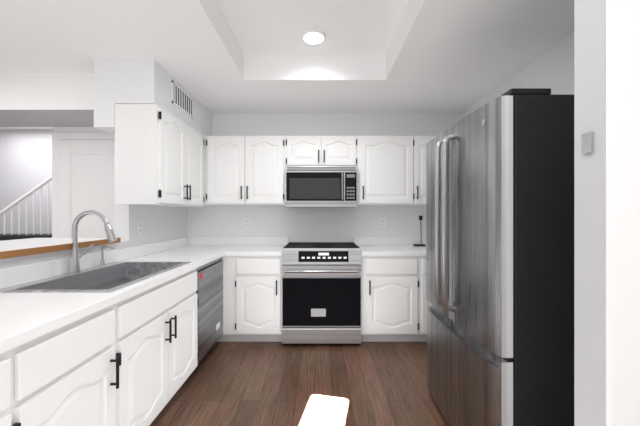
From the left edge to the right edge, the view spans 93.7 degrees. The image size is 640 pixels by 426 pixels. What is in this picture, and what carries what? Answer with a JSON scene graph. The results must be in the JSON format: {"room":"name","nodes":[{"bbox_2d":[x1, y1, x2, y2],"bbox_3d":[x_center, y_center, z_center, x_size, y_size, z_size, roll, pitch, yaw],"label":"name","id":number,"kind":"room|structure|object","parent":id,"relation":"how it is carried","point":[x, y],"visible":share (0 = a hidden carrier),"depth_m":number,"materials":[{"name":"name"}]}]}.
{"room":"kitchen","nodes":[
{"label":"kitchen","id":0,"kind":"room"},
{"bbox_2d":[0,130,52,233],"bbox_3d":[-4.090,0.045,4.250,4.820,2.450,0.100,0,0,0],"label":"wall","id":1,"kind":"structure","parent":0,"point":[25,161],"depth_m":4.20,"materials":[{"name":"grey paint"}]},
{"bbox_2d":[0,238,128,268],"bbox_3d":[-1.831,0.725,0.475,0.638,1.090,3.950,0,0,0],"label":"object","id":2,"kind":"structure","parent":0,"point":[19,252],"depth_m":1.77,"materials":[{"name":"white paint"}]},
{"bbox_2d":[52,127,113,237],"bbox_3d":[-2.175,0.200,3.042,0.990,2.140,0.115,0,0,0],"label":"door","id":3,"kind":"structure","parent":0,"point":[82,169],"depth_m":2.99,"materials":[{"name":"white wood"}]},
{"bbox_2d":[94,59,212,246],"bbox_3d":[-1.490,0.045,2.900,0.460,2.450,1.240,0,0,0],"label":"wall","id":4,"kind":"structure","parent":0,"point":[132,81],"depth_m":2.45,"materials":[{"name":"white paint"}]},
{"bbox_2d":[137,221,141,234],"bbox_3d":[-1.554,0.120,2.590,0.009,0.116,0.072,0,0,0],"label":"outlet","id":5,"kind":"object","parent":4,"relation":"attached to","point":[139,227],"visible":1,"depth_m":2.58,"materials":[{"name":"white plastic"}]},
{"bbox_2d":[115,104,203,206],"bbox_3d":[-1.371,-0.455,2.732,0.373,0.760,0.905,0,0,0],"label":"upper cabinet","id":6,"kind":"object","parent":4,"relation":"attached to","point":[158,155],"visible":1,"depth_m":2.28,"materials":[{"name":"white wood"}]},
{"bbox_2d":[172,80,193,118],"bbox_3d":[-1.256,-1.040,2.760,0.008,0.190,0.420,0,0,0],"label":"air vent","id":7,"kind":"object","parent":4,"relation":"in","point":[182,100],"visible":1,"depth_m":2.74,"materials":[{"name":"white metal"}]},
{"bbox_2d":[0,0,573,129],"bbox_3d":[-1.750,-1.330,1.000,9.500,0.300,8.000,0,0,0],"label":"ceiling","id":8,"kind":"structure","parent":0,"point":[366,56],"depth_m":2.22,"materials":[{"name":"white paint"}]},
{"bbox_2d":[0,73,93,126],"bbox_3d":[-4.110,-1.025,2.755,4.780,0.310,0.490,0,0,0],"label":"beam","id":9,"kind":"structure","parent":8,"relation":"attached to","point":[46,99],"depth_m":2.51,"materials":[{"name":"white paint"}]},
{"bbox_2d":[301,29,325,44],"bbox_3d":[-0.050,-1.394,2.370,0.200,0.024,0.200,0,0,0],"label":"recessed light","id":10,"kind":"object","parent":8,"relation":"in","point":[314,37],"visible":1,"depth_m":2.36,"materials":[{"name":"white"}]},
{"bbox_2d":[149,342,448,425],"bbox_3d":[-1.750,1.320,1.000,9.500,0.100,8.000,0,0,0],"label":"floor","id":11,"kind":"structure","parent":0,"point":[281,384],"depth_m":2.18,"materials":[{"name":"brown wood"}]},
{"bbox_2d":[0,234,51,240],"bbox_3d":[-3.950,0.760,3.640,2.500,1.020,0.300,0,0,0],"label":"stairs","id":12,"kind":"structure","parent":11,"relation":"on","point":[11,237],"depth_m":3.49,"materials":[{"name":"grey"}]},
{"bbox_2d":[0,176,51,234],"bbox_3d":[-3.410,-0.273,3.600,1.403,1.042,0.040,0,0,0],"label":"stair rail","id":13,"kind":"object","parent":12,"relation":"on","point":[26,195],"visible":0.35,"depth_m":3.59,"materials":[{"name":"white wood"}]},
{"bbox_2d":[0,269,198,425],"bbox_3d":[-1.226,0.838,1.349,0.663,0.865,1.898,0,0,0],"label":"base cabinet","id":14,"kind":"object","parent":11,"relation":"on","point":[131,361],"visible":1,"depth_m":1.33,"materials":[{"name":"white wood"}]},
{"bbox_2d":[0,237,227,353],"bbox_3d":[-1.228,0.338,1.959,0.660,0.135,3.118,0,0,0],"label":"countertop","id":15,"kind":"structure","parent":14,"relation":"on","point":[25,317],"depth_m":1.47,"materials":[{"name":"white stone"}]},
{"bbox_2d":[68,210,116,273],"bbox_3d":[-1.383,0.168,1.872,0.285,0.384,0.144,0,0,0],"label":"faucet","id":16,"kind":"object","parent":15,"relation":"on","point":[74,264],"visible":1,"depth_m":1.82,"materials":[{"name":"silver metal"}]},
{"bbox_2d":[0,262,189,291],"bbox_3d":[-1.255,0.459,1.830,0.560,0.198,0.870,0,0,0],"label":"sink","id":17,"kind":"object","parent":15,"relation":"in","point":[111,277],"visible":0.31,"depth_m":1.92,"materials":[{"name":"silver metal"}]},
{"bbox_2d":[99,245,114,266],"bbox_3d":[-1.468,0.288,2.070,0.105,0.143,0.038,0,0,0],"label":"soap dispenser","id":18,"kind":"object","parent":17,"relation":"on","point":[102,263],"visible":0.98,"depth_m":2.06,"materials":[{"name":"silver metal"}]},
{"bbox_2d":[196,257,222,365],"bbox_3d":[-1.242,0.839,2.602,0.616,0.863,0.597,0,0,0],"label":"dishwasher","id":19,"kind":"object","parent":11,"relation":"on","point":[209,292],"visible":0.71,"depth_m":2.54,"materials":[{"name":"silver metal"}]},
{"bbox_2d":[217,256,281,341],"bbox_3d":[-0.953,0.838,3.186,1.174,0.865,0.663,0,0,0],"label":"base cabinet","id":20,"kind":"object","parent":11,"relation":"on","point":[252,298],"visible":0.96,"depth_m":2.89,"materials":[{"name":"white wood"}]},
{"bbox_2d":[228,237,288,255],"bbox_3d":[-0.632,0.338,3.189,0.532,0.135,0.658,0,0,0],"label":"countertop","id":21,"kind":"structure","parent":20,"relation":"on","point":[237,246],"depth_m":3.37,"materials":[{"name":"white stone"}]},
{"bbox_2d":[282,242,360,343],"bbox_3d":[0.015,0.800,3.145,0.754,0.941,0.710,0,0,0],"label":"range","id":22,"kind":"object","parent":11,"relation":"on","point":[321,292],"visible":1,"depth_m":2.85,"materials":[{"name":"silver metal"}]},
{"bbox_2d":[361,256,430,341],"bbox_3d":[1.021,0.838,3.186,1.250,0.865,0.663,0,0,0],"label":"base cabinet","id":23,"kind":"object","parent":11,"relation":"on","point":[395,303],"visible":0.44,"depth_m":2.89,"materials":[{"name":"white wood"}]},
{"bbox_2d":[354,237,425,255],"bbox_3d":[1.022,0.338,3.201,1.252,0.135,0.633,0,0,0],"label":"countertop","id":24,"kind":"structure","parent":23,"relation":"on","point":[370,246],"depth_m":3.37,"materials":[{"name":"white stone"}]},
{"bbox_2d":[413,216,424,245],"bbox_3d":[1.133,0.192,3.449,0.126,0.344,0.138,0,0,0],"label":"paper towel holder","id":25,"kind":"object","parent":24,"relation":"on","point":[420,218],"visible":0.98,"depth_m":3.39,"materials":[{"name":"black metal"}]},
{"bbox_2d":[426,88,573,425],"bbox_3d":[1.147,0.371,1.710,0.947,1.797,0.910,0,0,0],"label":"refrigerator","id":26,"kind":"object","parent":11,"relation":"on","point":[500,248],"visible":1,"depth_m":1.26,"materials":[{"name":"silver metal"}]},
{"bbox_2d":[187,113,460,241],"bbox_3d":[0.015,0.045,3.570,3.470,2.450,0.100,0,0,0],"label":"wall","id":27,"kind":"structure","parent":0,"point":[321,224],"depth_m":3.52,"materials":[{"name":"white paint"}]},
{"bbox_2d":[203,136,214,204],"bbox_3d":[-1.349,-0.468,3.350,0.418,0.734,0.337,0,0,0],"label":"upper cabinet","id":28,"kind":"object","parent":27,"relation":"attached to","point":[209,141],"depth_m":3.18,"materials":[{"name":"white wood"}]},
{"bbox_2d":[244,218,249,227],"bbox_3d":[-0.857,0.106,3.514,0.072,0.116,0.009,0,0,0],"label":"electrical outlet","id":29,"kind":"object","parent":27,"relation":"attached to","point":[246,222],"visible":1,"depth_m":3.51,"materials":[{"name":"white plastic"}]},
{"bbox_2d":[215,136,286,204],"bbox_3d":[-0.780,-0.468,3.350,0.829,0.734,0.337,0,0,0],"label":"upper cabinet","id":30,"kind":"object","parent":27,"relation":"attached to","point":[243,170],"depth_m":3.18,"materials":[{"name":"white wood"}]},
{"bbox_2d":[287,136,358,167],"bbox_3d":[0.015,-0.668,3.350,0.762,0.333,0.337,0,0,0],"label":"upper cabinet","id":31,"kind":"object","parent":27,"relation":"attached to","point":[301,150],"depth_m":3.18,"materials":[{"name":"white wood"}]},
{"bbox_2d":[285,166,357,207],"bbox_3d":[0.015,-0.285,3.294,0.754,0.426,0.444,0,0,0],"label":"microwave","id":32,"kind":"object","parent":31,"relation":"attached to","point":[321,186],"visible":1,"depth_m":3.12,"materials":[{"name":"silver metal"}]},
{"bbox_2d":[380,218,385,227],"bbox_3d":[0.740,0.106,3.514,0.072,0.116,0.009,0,0,0],"label":"electrical outlet","id":33,"kind":"object","parent":27,"relation":"attached to","point":[382,222],"visible":1,"depth_m":3.51,"materials":[{"name":"white plastic"}]},
{"bbox_2d":[358,136,418,204],"bbox_3d":[0.724,-0.468,3.350,0.655,0.734,0.337,0,0,0],"label":"upper cabinet","id":34,"kind":"object","parent":27,"relation":"attached to","point":[388,170],"depth_m":3.18,"materials":[{"name":"white wood"}]},
{"bbox_2d":[419,136,435,204],"bbox_3d":[1.290,-0.468,3.350,0.713,0.734,0.337,0,0,0],"label":"upper cabinet","id":35,"kind":"object","parent":27,"relation":"attached to","point":[423,140],"depth_m":3.18,"materials":[{"name":"white wood"}]},
{"bbox_2d":[461,33,573,118],"bbox_3d":[1.700,0.045,0.260,0.100,2.450,6.520,0,0,0],"label":"wall","id":36,"kind":"structure","parent":0,"point":[552,69],"depth_m":2.17,"materials":[{"name":"white paint"}]},
{"bbox_2d":[574,0,639,425],"bbox_3d":[1.220,0.045,0.881,0.861,2.450,0.118,0,0,0],"label":"wall","id":37,"kind":"structure","parent":0,"point":[606,212],"depth_m":0.84,"materials":[{"name":"white paint"}]}
]}

